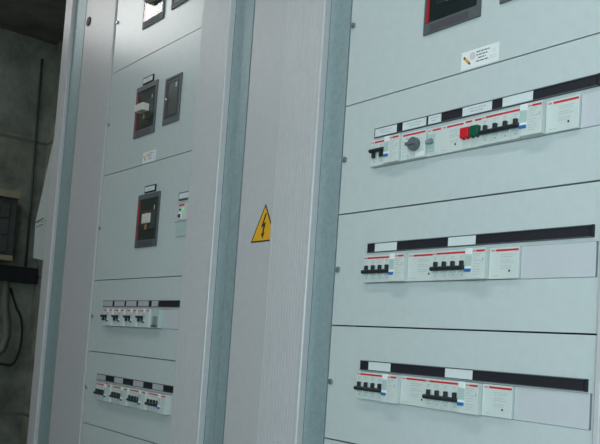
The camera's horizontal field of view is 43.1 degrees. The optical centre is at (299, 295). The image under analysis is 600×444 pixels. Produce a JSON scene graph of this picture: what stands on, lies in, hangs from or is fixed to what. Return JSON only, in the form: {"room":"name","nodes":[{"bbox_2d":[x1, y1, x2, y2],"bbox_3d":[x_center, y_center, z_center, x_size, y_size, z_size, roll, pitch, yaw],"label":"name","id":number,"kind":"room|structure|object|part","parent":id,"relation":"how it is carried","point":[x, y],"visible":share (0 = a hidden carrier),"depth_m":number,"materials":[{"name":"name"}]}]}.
{"room":"electrical room","nodes":[
{"label":"electrical room","id":0,"kind":"room"},
{"bbox_2d":[0,28,54,443],"bbox_3d":[-2.529,-0.093,3.473,2.963,2.897,0.200,7,-5,-39],"label":"wall","id":1,"kind":"structure","parent":0,"point":[21,55],"depth_m":4.17,"materials":[{"name":"concrete"}]},
{"bbox_2d":[0,188,20,261],"bbox_3d":[-1.742,-0.387,3.888,0.544,0.368,0.164,7,-5,-39],"label":"box","id":2,"kind":"object","parent":1,"relation":"attached to","point":[9,199],"visible":1,"depth_m":3.98,"materials":[{"name":"black plastic"}]},
{"bbox_3d":[-1.720,-0.286,3.827,0.480,0.075,0.007,7,-5,-39],"label":"plate","id":3,"kind":"part","parent":2,"relation":"part of","materials":[{"name":"black metal"}]},
{"bbox_3d":[-1.713,-0.376,3.833,0.480,0.075,0.007,7,-5,-39],"label":"plate","id":4,"kind":"part","parent":2,"relation":"part of","materials":[{"name":"black metal"}]},
{"bbox_3d":[-1.707,-0.465,3.839,0.480,0.075,0.007,7,-5,-39],"label":"plate","id":5,"kind":"part","parent":2,"relation":"part of","materials":[{"name":"black metal"}]},
{"bbox_2d":[0,264,37,283],"bbox_3d":[-1.805,-0.146,3.902,0.909,0.085,0.059,7,-5,-39],"label":"cable tray","id":6,"kind":"object","parent":1,"relation":"attached to","point":[17,274],"visible":1,"depth_m":4.10,"materials":[{"name":"black plastic"}]},
{"bbox_2d":[0,281,22,365],"bbox_3d":[-1.591,0.147,4.073,0.234,0.462,0.042,7,-5,-39],"label":"hanging cable","id":7,"kind":"object","parent":6,"relation":"hanging from","point":[5,288],"visible":1,"depth_m":4.07,"materials":[{"name":"black rubber"}]},
{"bbox_2d":[24,59,42,266],"bbox_3d":[-1.473,-0.737,4.205,0.025,1.165,0.013,7,-5,-39],"label":"cable","id":8,"kind":"object","parent":1,"relation":"attached to","point":[41,64],"visible":0.97,"depth_m":4.20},
{"bbox_2d":[0,0,65,44],"bbox_3d":[-0.528,-1.657,1.270,2.963,0.200,6.170,7,-5,-39],"label":"ceiling","id":9,"kind":"structure","parent":0,"point":[43,20],"depth_m":3.95,"materials":[{"name":"concrete"}]},
{"bbox_2d":[20,40,62,443],"bbox_3d":[0.431,0.013,2.044,0.200,2.897,5.770,7,-5,-39],"label":"wall","id":10,"kind":"structure","parent":0,"point":[58,47],"depth_m":4.17,"materials":[{"name":"concrete"}]},
{"bbox_3d":[-0.735,1.427,1.070,2.963,0.200,6.170,7,-5,-39],"label":"floor","id":11,"kind":"structure","parent":0,"visible":0},
{"bbox_2d":[38,0,245,443],"bbox_3d":[-0.357,0.184,2.163,0.407,2.467,1.042,7,-5,-39],"label":"tall cabinet","id":12,"kind":"object","parent":11,"relation":"on","point":[81,5],"depth_m":1.97,"materials":[{"name":"metal"}]},
{"bbox_2d":[27,0,76,443],"bbox_3d":[-0.824,0.175,2.421,0.020,2.455,0.060,7,-5,-39],"label":"door","id":13,"kind":"structure","parent":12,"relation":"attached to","point":[55,181],"depth_m":2.43,"materials":[{"name":"paint"}]},
{"bbox_2d":[33,140,53,259],"bbox_3d":[-0.839,-0.375,2.537,0.003,0.517,0.177,7,-5,-39],"label":"sheet","id":14,"kind":"object","parent":13,"relation":"attached to","point":[40,227],"visible":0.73,"depth_m":2.55,"materials":[{"name":"paper"}]},
{"bbox_3d":[-0.753,0.127,2.385,0.051,2.355,0.084,7,-5,-39],"label":"corner post","id":15,"kind":"part","parent":12,"relation":"part of","materials":[{"name":"metal"}]},
{"bbox_2d":[49,0,117,443],"bbox_3d":[-0.669,0.173,2.232,0.010,2.455,0.217,7,-5,-39],"label":"door","id":16,"kind":"structure","parent":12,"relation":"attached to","point":[72,353],"depth_m":2.24,"materials":[{"name":"paint"}]},
{"bbox_2d":[86,17,90,25],"bbox_3d":[-0.655,-0.849,2.355,0.004,0.029,0.029,7,-5,-39],"label":"lock","id":17,"kind":"object","parent":16,"relation":"attached to","point":[88,21],"visible":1,"depth_m":2.35,"materials":[{"name":"grey metal"}]},
{"bbox_2d":[93,382,109,399],"bbox_3d":[-0.511,0.260,2.058,0.078,0.081,0.060,7,-5,-39],"label":"circuit breaker","id":18,"kind":"object","parent":12,"relation":"attached to","point":[99,390],"visible":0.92,"depth_m":2.04,"materials":[{"name":"plastic"}]},
{"bbox_2d":[100,309,106,325],"bbox_3d":[-0.504,0.061,2.078,0.078,0.081,0.037,7,-5,-39],"label":"circuit breaker","id":19,"kind":"object","parent":12,"relation":"attached to","point":[104,316],"visible":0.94,"depth_m":2.06,"materials":[{"name":"plastic"}]},
{"bbox_2d":[103,384,114,401],"bbox_3d":[-0.480,0.260,2.021,0.077,0.081,0.036,7,-5,-39],"label":"block","id":20,"kind":"object","parent":12,"relation":"attached to","point":[107,387],"visible":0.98,"depth_m":2.00,"materials":[{"name":"plastic"}]},
{"bbox_2d":[106,308,120,326],"bbox_3d":[-0.482,0.061,2.052,0.077,0.081,0.030,7,-5,-39],"label":"block","id":21,"kind":"object","parent":12,"relation":"attached to","point":[109,320],"visible":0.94,"depth_m":2.02,"materials":[{"name":"plastic"}]},
{"bbox_2d":[111,309,123,326],"bbox_3d":[-0.460,0.061,2.025,0.078,0.081,0.037,7,-5,-39],"label":"circuit breaker","id":22,"kind":"object","parent":12,"relation":"attached to","point":[115,316],"visible":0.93,"depth_m":2.01,"materials":[{"name":"plastic"}]},
{"bbox_2d":[109,385,125,403],"bbox_3d":[-0.450,0.259,1.983,0.078,0.081,0.060,7,-5,-39],"label":"circuit breaker","id":23,"kind":"object","parent":12,"relation":"attached to","point":[116,389],"visible":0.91,"depth_m":1.97,"materials":[{"name":"plastic"}]},
{"bbox_3d":[-0.467,0.628,1.923,0.017,0.548,0.497,7,-5,-39],"label":"device panel","id":24,"kind":"part","parent":12,"relation":"part of","materials":[{"name":"grey metal"}]},
{"bbox_2d":[117,309,125,326],"bbox_3d":[-0.439,0.061,2.000,0.077,0.081,0.030,7,-5,-39],"label":"block","id":25,"kind":"object","parent":12,"relation":"attached to","point":[121,312],"visible":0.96,"depth_m":1.97,"materials":[{"name":"plastic"}]},
{"bbox_2d":[119,387,130,405],"bbox_3d":[-0.419,0.259,1.946,0.077,0.081,0.036,7,-5,-39],"label":"block","id":26,"kind":"object","parent":12,"relation":"attached to","point":[124,393],"visible":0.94,"depth_m":1.92,"materials":[{"name":"plastic"}]},
{"bbox_3d":[-0.442,0.254,1.948,0.017,0.198,0.497,7,-5,-39],"label":"device panel","id":27,"kind":"part","parent":12,"relation":"part of","materials":[{"name":"grey metal"}]},
{"bbox_2d":[123,309,139,327],"bbox_3d":[-0.417,0.060,1.973,0.078,0.081,0.037,7,-5,-39],"label":"circuit breaker","id":28,"kind":"object","parent":12,"relation":"attached to","point":[127,316],"visible":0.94,"depth_m":1.96,"materials":[{"name":"plastic"}]},
{"bbox_2d":[126,388,141,407],"bbox_3d":[-0.388,0.259,1.909,0.078,0.081,0.060,7,-5,-39],"label":"circuit breaker","id":29,"kind":"object","parent":12,"relation":"attached to","point":[132,399],"visible":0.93,"depth_m":1.89,"materials":[{"name":"plastic"}]},
{"bbox_3d":[-0.422,0.221,1.919,0.005,0.016,0.424,7,-5,-39],"label":"label strip","id":30,"kind":"part","parent":12,"relation":"part of","materials":[{"name":"black plastic"}]},
{"bbox_2d":[129,309,141,327],"bbox_3d":[-0.395,0.060,1.947,0.077,0.081,0.030,7,-5,-39],"label":"block","id":31,"kind":"object","parent":12,"relation":"attached to","point":[133,321],"visible":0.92,"depth_m":1.92,"materials":[{"name":"plastic"}]},
{"bbox_3d":[-0.428,0.056,1.960,0.017,0.198,0.497,7,-5,-39],"label":"device panel","id":32,"kind":"part","parent":12,"relation":"part of","materials":[{"name":"grey metal"}]},
{"bbox_2d":[135,309,143,327],"bbox_3d":[-0.374,0.060,1.920,0.078,0.081,0.037,7,-5,-39],"label":"circuit breaker","id":33,"kind":"object","parent":12,"relation":"attached to","point":[139,316],"visible":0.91,"depth_m":1.90,"materials":[{"name":"plastic"}]},
{"bbox_3d":[-0.408,0.021,1.931,0.005,0.016,0.424,7,-5,-39],"label":"label strip","id":34,"kind":"part","parent":12,"relation":"part of","materials":[{"name":"black plastic"}]},
{"bbox_3d":[-0.412,-0.193,1.976,0.017,0.298,0.497,7,-5,-39],"label":"device panel","id":35,"kind":"part","parent":12,"relation":"part of","materials":[{"name":"grey metal"}]},
{"bbox_2d":[137,390,152,409],"bbox_3d":[-0.358,0.258,1.872,0.077,0.081,0.036,7,-5,-39],"label":"block","id":36,"kind":"object","parent":12,"relation":"attached to","point":[143,394],"visible":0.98,"depth_m":1.85,"materials":[{"name":"plastic"}]},
{"bbox_2d":[133,79,158,138],"bbox_3d":[-0.393,-0.488,2.018,0.078,0.138,0.114,7,-5,-39],"label":"case","id":37,"kind":"object","parent":12,"relation":"attached to","point":[145,108],"visible":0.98,"depth_m":2.00,"materials":[{"name":"grey plastic"}]},
{"bbox_3d":[-0.418,-0.494,2.004,0.020,0.020,0.048,7,-5,-39],"label":"handle","id":38,"kind":"part","parent":37,"relation":"part of","materials":[{"name":"grey plastic"}]},
{"bbox_2d":[134,191,160,247],"bbox_3d":[-0.369,-0.190,1.957,0.063,0.138,0.114,7,-5,-39],"label":"case","id":39,"kind":"object","parent":12,"relation":"attached to","point":[146,235],"visible":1,"depth_m":1.94,"materials":[{"name":"grey plastic"}]},
{"bbox_3d":[-0.394,-0.197,1.942,0.005,0.026,0.041,7,-5,-39],"label":"handle","id":40,"kind":"part","parent":39,"relation":"part of","materials":[{"name":"white plastic"}]},
{"bbox_2d":[142,149,155,163],"bbox_3d":[-0.391,-0.359,1.970,0.001,0.029,0.070,7,-5,-39],"label":"sticker","id":41,"kind":"object","parent":12,"relation":"attached to","point":[149,156],"visible":1,"depth_m":1.97,"materials":[{"name":"white paper"}]},
{"bbox_2d":[143,74,154,85],"bbox_3d":[-0.401,-0.571,2.010,0.004,0.018,0.058,7,-5,-39],"label":"name plate","id":42,"kind":"object","parent":12,"relation":"attached to","point":[146,80],"visible":1,"depth_m":2.01,"materials":[{"name":"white plastic"}]},
{"bbox_2d":[144,184,156,193],"bbox_3d":[-0.383,-0.273,1.945,0.004,0.018,0.058,7,-5,-39],"label":"name plate","id":43,"kind":"object","parent":12,"relation":"attached to","point":[151,188],"visible":1,"depth_m":1.94,"materials":[{"name":"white plastic"}]},
{"bbox_2d":[142,309,160,328],"bbox_3d":[-0.352,0.060,1.894,0.077,0.081,0.030,7,-5,-39],"label":"block","id":44,"kind":"object","parent":12,"relation":"attached to","point":[146,322],"visible":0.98,"depth_m":1.87,"materials":[{"name":"plastic"}]},
{"bbox_3d":[-0.392,-0.492,1.996,0.017,0.298,0.497,7,-5,-39],"label":"device panel","id":45,"kind":"part","parent":12,"relation":"part of","materials":[{"name":"grey metal"}]},
{"bbox_2d":[142,0,164,29],"bbox_3d":[-0.372,-0.789,2.037,0.078,0.138,0.114,7,-5,-39],"label":"case","id":46,"kind":"object","parent":12,"relation":"attached to","point":[154,10],"visible":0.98,"depth_m":2.03,"materials":[{"name":"grey plastic"}]},
{"bbox_3d":[-0.397,-0.795,2.022,0.020,0.020,0.048,7,-5,-39],"label":"handle","id":47,"kind":"part","parent":46,"relation":"part of","materials":[{"name":"grey plastic"}]},
{"bbox_2d":[144,392,163,412],"bbox_3d":[-0.327,0.258,1.834,0.078,0.081,0.060,7,-5,-39],"label":"circuit breaker","id":48,"kind":"object","parent":12,"relation":"attached to","point":[152,400],"visible":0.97,"depth_m":1.82,"materials":[{"name":"plastic"}]},
{"bbox_3d":[-0.371,-0.790,2.015,0.017,0.298,0.497,7,-5,-39],"label":"device panel","id":49,"kind":"part","parent":12,"relation":"part of","materials":[{"name":"grey metal"}]},
{"bbox_2d":[150,309,177,329],"bbox_3d":[-0.328,0.060,1.868,0.074,0.081,0.040,7,-5,-39],"label":"module","id":50,"kind":"object","parent":12,"relation":"attached to","point":[156,314],"visible":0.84,"depth_m":1.84,"materials":[{"name":"plastic"}]},
{"bbox_2d":[157,394,171,414],"bbox_3d":[-0.296,0.258,1.798,0.077,0.081,0.036,7,-5,-39],"label":"block","id":51,"kind":"object","parent":12,"relation":"attached to","point":[164,400],"visible":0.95,"depth_m":1.77,"materials":[{"name":"plastic"}]},
{"bbox_2d":[162,310,178,328],"bbox_3d":[-0.302,0.057,1.803,0.005,0.046,0.092,7,-5,-39],"label":"plate","id":52,"kind":"object","parent":12,"relation":"attached to","point":[170,318],"visible":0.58,"depth_m":1.81,"materials":[{"name":"grey plastic"}]},
{"bbox_2d":[162,72,182,125],"bbox_3d":[-0.300,-0.487,1.914,0.055,0.120,0.080,7,-5,-39],"label":"protection relay","id":53,"kind":"object","parent":12,"relation":"attached to","point":[173,85],"visible":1,"depth_m":1.90,"materials":[{"name":"grey plastic"}]},
{"bbox_3d":[-0.319,-0.494,1.898,0.001,0.088,0.053,7,-5,-39],"label":"frame","id":54,"kind":"part","parent":53,"relation":"part of","materials":[{"name":"grey plastic"}]},
{"bbox_3d":[-0.334,0.125,1.989,0.002,2.325,0.580,7,-5,-39],"label":"mounting plate","id":55,"kind":"part","parent":12,"relation":"part of","materials":[{"name":"grey metal"}]},
{"bbox_2d":[171,0,187,9],"bbox_3d":[-0.281,-0.789,1.935,0.055,0.120,0.080,7,-5,-39],"label":"protection relay","id":56,"kind":"object","parent":12,"relation":"attached to","point":[175,3],"visible":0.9,"depth_m":1.93,"materials":[{"name":"grey plastic"}]},
{"bbox_2d":[175,221,185,236],"bbox_3d":[-0.280,-0.157,1.804,0.002,0.034,0.055,7,-5,-39],"label":"flap","id":57,"kind":"object","parent":12,"relation":"attached to","point":[181,226],"visible":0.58,"depth_m":1.81,"materials":[{"name":"plastic"}]},
{"bbox_2d":[174,202,187,222],"bbox_3d":[-0.266,-0.197,1.823,0.054,0.044,0.069,7,-5,-39],"label":"small breaker","id":58,"kind":"object","parent":12,"relation":"attached to","point":[180,209],"visible":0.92,"depth_m":1.81,"materials":[{"name":"plastic"}]},
{"bbox_2d":[178,191,188,200],"bbox_3d":[-0.274,-0.237,1.805,0.006,0.020,0.050,7,-5,-39],"label":"name plate","id":59,"kind":"object","parent":12,"relation":"attached to","point":[182,195],"visible":0.81,"depth_m":1.80,"materials":[{"name":"white plastic"}]},
{"bbox_2d":[169,0,235,443],"bbox_3d":[-0.244,0.168,1.708,0.016,2.455,0.121,7,-5,-39],"label":"door","id":60,"kind":"structure","parent":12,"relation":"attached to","point":[192,361],"depth_m":1.71,"materials":[{"name":"paint"}]},
{"bbox_3d":[-0.165,0.121,1.671,0.051,2.355,0.036,7,-5,-39],"label":"corner post","id":61,"kind":"part","parent":12,"relation":"part of","materials":[{"name":"metal"}]},
{"bbox_2d":[213,0,599,443],"bbox_3d":[0.306,0.175,1.349,0.419,2.467,1.058,7,-5,-39],"label":"tall cabinet","id":62,"kind":"object","parent":11,"relation":"on","point":[335,106],"depth_m":1.19,"materials":[{"name":"metal"}]},
{"bbox_3d":[-0.142,0.120,1.644,0.051,2.355,0.033,7,-5,-39],"label":"corner post","id":63,"kind":"part","parent":62,"relation":"part of","materials":[{"name":"metal"}]},
{"bbox_2d":[223,0,286,443],"bbox_3d":[-0.108,0.167,1.557,0.010,2.455,0.127,7,-5,-39],"label":"door","id":64,"kind":"structure","parent":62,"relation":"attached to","point":[241,413],"depth_m":1.58,"materials":[{"name":"paint"}]},
{"bbox_2d":[251,204,270,242],"bbox_3d":[-0.073,-0.149,1.551,0.001,0.079,0.087,7,-5,-39],"label":"warning sign","id":65,"kind":"object","parent":64,"relation":"attached to","point":[262,232],"visible":0.96,"depth_m":1.55,"materials":[{"name":"yellow plastic"}]},
{"bbox_2d":[255,0,330,443],"bbox_3d":[-0.035,0.165,1.453,0.016,2.455,0.124,7,-5,-39],"label":"door","id":66,"kind":"structure","parent":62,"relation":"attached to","point":[283,374],"depth_m":1.46,"materials":[{"name":"paint"}]},
{"bbox_3d":[0.053,0.118,1.407,0.051,2.355,0.057,7,-5,-39],"label":"corner post","id":67,"kind":"part","parent":62,"relation":"part of","materials":[{"name":"metal"}]},
{"bbox_3d":[0.002,0.139,1.783,0.340,2.355,0.002,7,-5,-39],"label":"panel","id":68,"kind":"part","parent":62,"relation":"part of","materials":[{"name":"paint"}]},
{"bbox_3d":[0.191,0.526,1.139,0.017,0.548,0.511,7,-5,-39],"label":"device panel","id":69,"kind":"part","parent":62,"relation":"part of","materials":[{"name":"grey metal"}]},
{"bbox_2d":[353,371,388,400],"bbox_3d":[0.139,0.153,1.283,0.078,0.081,0.064,7,-5,-39],"label":"circuit breaker","id":70,"kind":"object","parent":62,"relation":"attached to","point":[369,384],"visible":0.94,"depth_m":1.26,"materials":[{"name":"plastic"}]},
{"bbox_2d":[361,255,395,282],"bbox_3d":[0.153,-0.042,1.295,0.078,0.081,0.064,7,-5,-39],"label":"circuit breaker","id":71,"kind":"object","parent":62,"relation":"attached to","point":[376,268],"visible":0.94,"depth_m":1.28,"materials":[{"name":"plastic"}]},
{"bbox_2d":[368,139,389,167],"bbox_3d":[0.157,-0.242,1.319,0.078,0.081,0.035,7,-5,-39],"label":"circuit breaker","id":72,"kind":"object","parent":62,"relation":"attached to","point":[377,147],"visible":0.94,"depth_m":1.30,"materials":[{"name":"plastic"}]},
{"bbox_2d":[383,134,404,164],"bbox_3d":[0.179,-0.242,1.292,0.077,0.081,0.034,7,-5,-39],"label":"block","id":73,"kind":"object","parent":62,"relation":"attached to","point":[392,144],"visible":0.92,"depth_m":1.27,"materials":[{"name":"plastic"}]},
{"bbox_2d":[381,374,408,404],"bbox_3d":[0.171,0.153,1.246,0.077,0.081,0.033,7,-5,-39],"label":"block","id":74,"kind":"object","parent":62,"relation":"attached to","point":[391,383],"visible":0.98,"depth_m":1.22,"materials":[{"name":"plastic"}]},
{"bbox_2d":[388,253,408,282],"bbox_3d":[0.184,-0.043,1.258,0.077,0.081,0.033,7,-5,-39],"label":"block","id":75,"kind":"object","parent":62,"relation":"attached to","point":[398,262],"visible":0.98,"depth_m":1.23,"materials":[{"name":"plastic"}]},
{"bbox_2d":[400,129,428,161],"bbox_3d":[0.206,-0.242,1.257,0.082,0.081,0.053,7,-5,-39],"label":"rotary selector","id":76,"kind":"object","parent":62,"relation":"attached to","point":[413,146],"visible":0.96,"depth_m":1.23,"materials":[{"name":"plastic"}]},
{"bbox_3d":[0.184,-0.246,1.231,0.010,0.022,0.022,7,-5,-39],"label":"knob","id":77,"kind":"part","parent":76,"relation":"part of","materials":[{"name":"grey plastic"}]},
{"bbox_2d":[400,375,428,406],"bbox_3d":[0.203,0.153,1.215,0.066,0.081,0.054,7,-5,-39],"label":"module","id":78,"kind":"object","parent":62,"relation":"attached to","point":[412,387],"visible":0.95,"depth_m":1.20,"materials":[{"name":"plastic"}]},
{"bbox_2d":[407,252,437,281],"bbox_3d":[0.216,-0.042,1.228,0.066,0.081,0.054,7,-5,-39],"label":"module","id":79,"kind":"object","parent":62,"relation":"attached to","point":[419,264],"visible":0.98,"depth_m":1.21,"materials":[{"name":"plastic"}]},
{"bbox_2d":[425,126,441,157],"bbox_3d":[0.236,-0.242,1.228,0.072,0.081,0.028,7,-5,-39],"label":"switch","id":80,"kind":"object","parent":62,"relation":"attached to","point":[433,143],"visible":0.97,"depth_m":1.21,"materials":[{"name":"plastic"}]},
{"bbox_3d":[0.207,-0.246,1.212,0.007,0.008,0.014,7,-5,-39],"label":"lever","id":81,"kind":"part","parent":80,"relation":"part of","materials":[{"name":"grey plastic"}]},
{"bbox_2d":[422,378,468,411],"bbox_3d":[0.237,0.152,1.164,0.078,0.081,0.067,7,-5,-39],"label":"circuit breaker","id":82,"kind":"object","parent":62,"relation":"attached to","point":[441,394],"visible":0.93,"depth_m":1.15,"materials":[{"name":"plastic"}]},
{"bbox_2d":[429,249,471,281],"bbox_3d":[0.250,-0.043,1.177,0.078,0.081,0.067,7,-5,-39],"label":"circuit breaker","id":83,"kind":"object","parent":62,"relation":"attached to","point":[446,265],"visible":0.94,"depth_m":1.16,"materials":[{"name":"plastic"}]},
{"bbox_2d":[423,0,481,35],"bbox_3d":[0.260,-0.496,1.227,0.078,0.138,0.114,7,-5,-39],"label":"case","id":84,"kind":"object","parent":62,"relation":"attached to","point":[439,15],"visible":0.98,"depth_m":1.22,"materials":[{"name":"black plastic"}]},
{"bbox_2d":[440,121,465,154],"bbox_3d":[0.261,-0.242,1.202,0.066,0.081,0.044,7,-5,-39],"label":"module","id":85,"kind":"object","parent":62,"relation":"attached to","point":[451,142],"visible":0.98,"depth_m":1.18,"materials":[{"name":"plastic"}]},
{"bbox_3d":[0.216,0.152,1.163,0.017,0.198,0.511,7,-5,-39],"label":"device panel","id":86,"kind":"part","parent":62,"relation":"part of","materials":[{"name":"grey metal"}]},
{"bbox_3d":[0.229,-0.048,1.176,0.017,0.198,0.511,7,-5,-39],"label":"device panel","id":87,"kind":"part","parent":62,"relation":"part of","materials":[{"name":"grey metal"}]},
{"bbox_3d":[0.277,-0.243,1.175,0.076,0.081,0.017,7,-5,-39],"label":"push button","id":88,"kind":"part","parent":62,"relation":"part of","materials":[{"name":"red plastic"}]},
{"bbox_3d":[0.243,-0.247,1.189,0.017,0.198,0.511,7,-5,-39],"label":"device panel","id":89,"kind":"part","parent":62,"relation":"part of","materials":[{"name":"grey metal"}]},
{"bbox_2d":[457,381,488,414],"bbox_3d":[0.270,0.152,1.124,0.077,0.081,0.037,7,-5,-39],"label":"block","id":90,"kind":"object","parent":62,"relation":"attached to","point":[469,397],"visible":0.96,"depth_m":1.10,"materials":[{"name":"plastic"}]},
{"bbox_3d":[0.259,-0.496,1.205,0.017,0.298,0.511,7,-5,-39],"label":"device panel","id":91,"kind":"part","parent":62,"relation":"part of","materials":[{"name":"grey metal"}]},
{"bbox_3d":[0.236,0.117,1.135,0.005,0.016,0.418,7,-5,-39],"label":"label strip","id":92,"kind":"part","parent":62,"relation":"part of","materials":[{"name":"black plastic"}]},
{"bbox_3d":[0.288,-0.243,1.161,0.076,0.081,0.017,7,-5,-39],"label":"push button","id":93,"kind":"part","parent":62,"relation":"part of","materials":[{"name":"green plastic"}]},
{"bbox_2d":[464,247,490,280],"bbox_3d":[0.283,-0.044,1.137,0.077,0.081,0.037,7,-5,-39],"label":"block","id":94,"kind":"object","parent":62,"relation":"attached to","point":[476,266],"visible":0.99,"depth_m":1.11,"materials":[{"name":"plastic"}]},
{"bbox_2d":[461,41,499,70],"bbox_3d":[0.275,-0.365,1.161,0.001,0.029,0.070,7,-5,-39],"label":"sticker","id":95,"kind":"object","parent":62,"relation":"attached to","point":[489,53],"visible":1,"depth_m":1.16,"materials":[{"name":"white paper"}]},
{"bbox_3d":[0.249,-0.083,1.148,0.005,0.016,0.418,7,-5,-39],"label":"label strip","id":96,"kind":"part","parent":62,"relation":"part of","materials":[{"name":"black plastic"}]},
{"bbox_3d":[0.263,-0.283,1.161,0.005,0.016,0.418,7,-5,-39],"label":"label strip","id":97,"kind":"part","parent":62,"relation":"part of","materials":[{"name":"plastic"}]},
{"bbox_3d":[0.321,0.117,1.194,0.002,2.325,0.580,7,-5,-39],"label":"mounting plate","id":98,"kind":"part","parent":62,"relation":"part of","materials":[{"name":"grey metal"}]},
{"bbox_2d":[478,107,525,146],"bbox_3d":[0.316,-0.243,1.127,0.078,0.081,0.070,7,-5,-39],"label":"circuit breaker","id":99,"kind":"object","parent":62,"relation":"attached to","point":[502,127],"visible":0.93,"depth_m":1.11,"materials":[{"name":"plastic"}]},
{"bbox_2d":[499,0,510,3],"bbox_3d":[0.348,-0.494,1.127,0.055,0.120,0.080,7,-5,-39],"label":"protection relay","id":100,"kind":"object","parent":62,"relation":"attached to","point":[500,1],"visible":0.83,"depth_m":1.13,"materials":[{"name":"grey plastic"}]},
{"bbox_2d":[481,384,538,422],"bbox_3d":[0.303,0.152,1.094,0.066,0.081,0.050,7,-5,-39],"label":"module","id":101,"kind":"object","parent":62,"relation":"attached to","point":[497,400],"visible":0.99,"depth_m":1.07,"materials":[{"name":"plastic"}]},
{"bbox_2d":[488,245,536,279],"bbox_3d":[0.316,-0.043,1.107,0.066,0.081,0.050,7,-5,-39],"label":"module","id":102,"kind":"object","parent":62,"relation":"attached to","point":[504,262],"visible":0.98,"depth_m":1.08,"materials":[{"name":"plastic"}]},
{"bbox_2d":[519,100,546,138],"bbox_3d":[0.350,-0.244,1.086,0.077,0.081,0.036,7,-5,-39],"label":"block","id":103,"kind":"object","parent":62,"relation":"attached to","point":[532,119],"visible":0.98,"depth_m":1.06,"materials":[{"name":"plastic"}]},
{"bbox_2d":[514,386,591,429],"bbox_3d":[0.335,0.149,1.015,0.005,0.046,0.112,7,-5,-39],"label":"plate","id":104,"kind":"object","parent":62,"relation":"attached to","point":[544,406],"visible":1,"depth_m":1.01,"materials":[{"name":"grey plastic"}]},
{"bbox_2d":[520,242,597,278],"bbox_3d":[0.349,-0.046,1.027,0.005,0.046,0.112,7,-5,-39],"label":"plate","id":105,"kind":"object","parent":62,"relation":"attached to","point":[569,260],"visible":1,"depth_m":1.02,"materials":[{"name":"grey plastic"}]},
{"bbox_2d":[545,94,581,134],"bbox_3d":[0.382,-0.244,1.056,0.066,0.081,0.050,7,-5,-39],"label":"module","id":106,"kind":"object","parent":62,"relation":"attached to","point":[563,114],"visible":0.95,"depth_m":1.03,"materials":[{"name":"plastic"}]},
{"bbox_2d":[581,91,599,128],"bbox_3d":[0.388,-0.246,1.008,0.005,0.046,0.030,7,-5,-39],"label":"plate","id":107,"kind":"object","parent":62,"relation":"attached to","point":[590,112],"visible":1,"depth_m":1.01,"materials":[{"name":"grey plastic"}]},
{"bbox_2d":[592,266,599,443],"bbox_3d":[0.412,0.160,0.911,0.016,2.455,0.124,7,-5,-39],"label":"door","id":108,"kind":"structure","parent":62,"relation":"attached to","point":[596,412],"depth_m":0.95,"materials":[{"name":"paint"}]}
]}

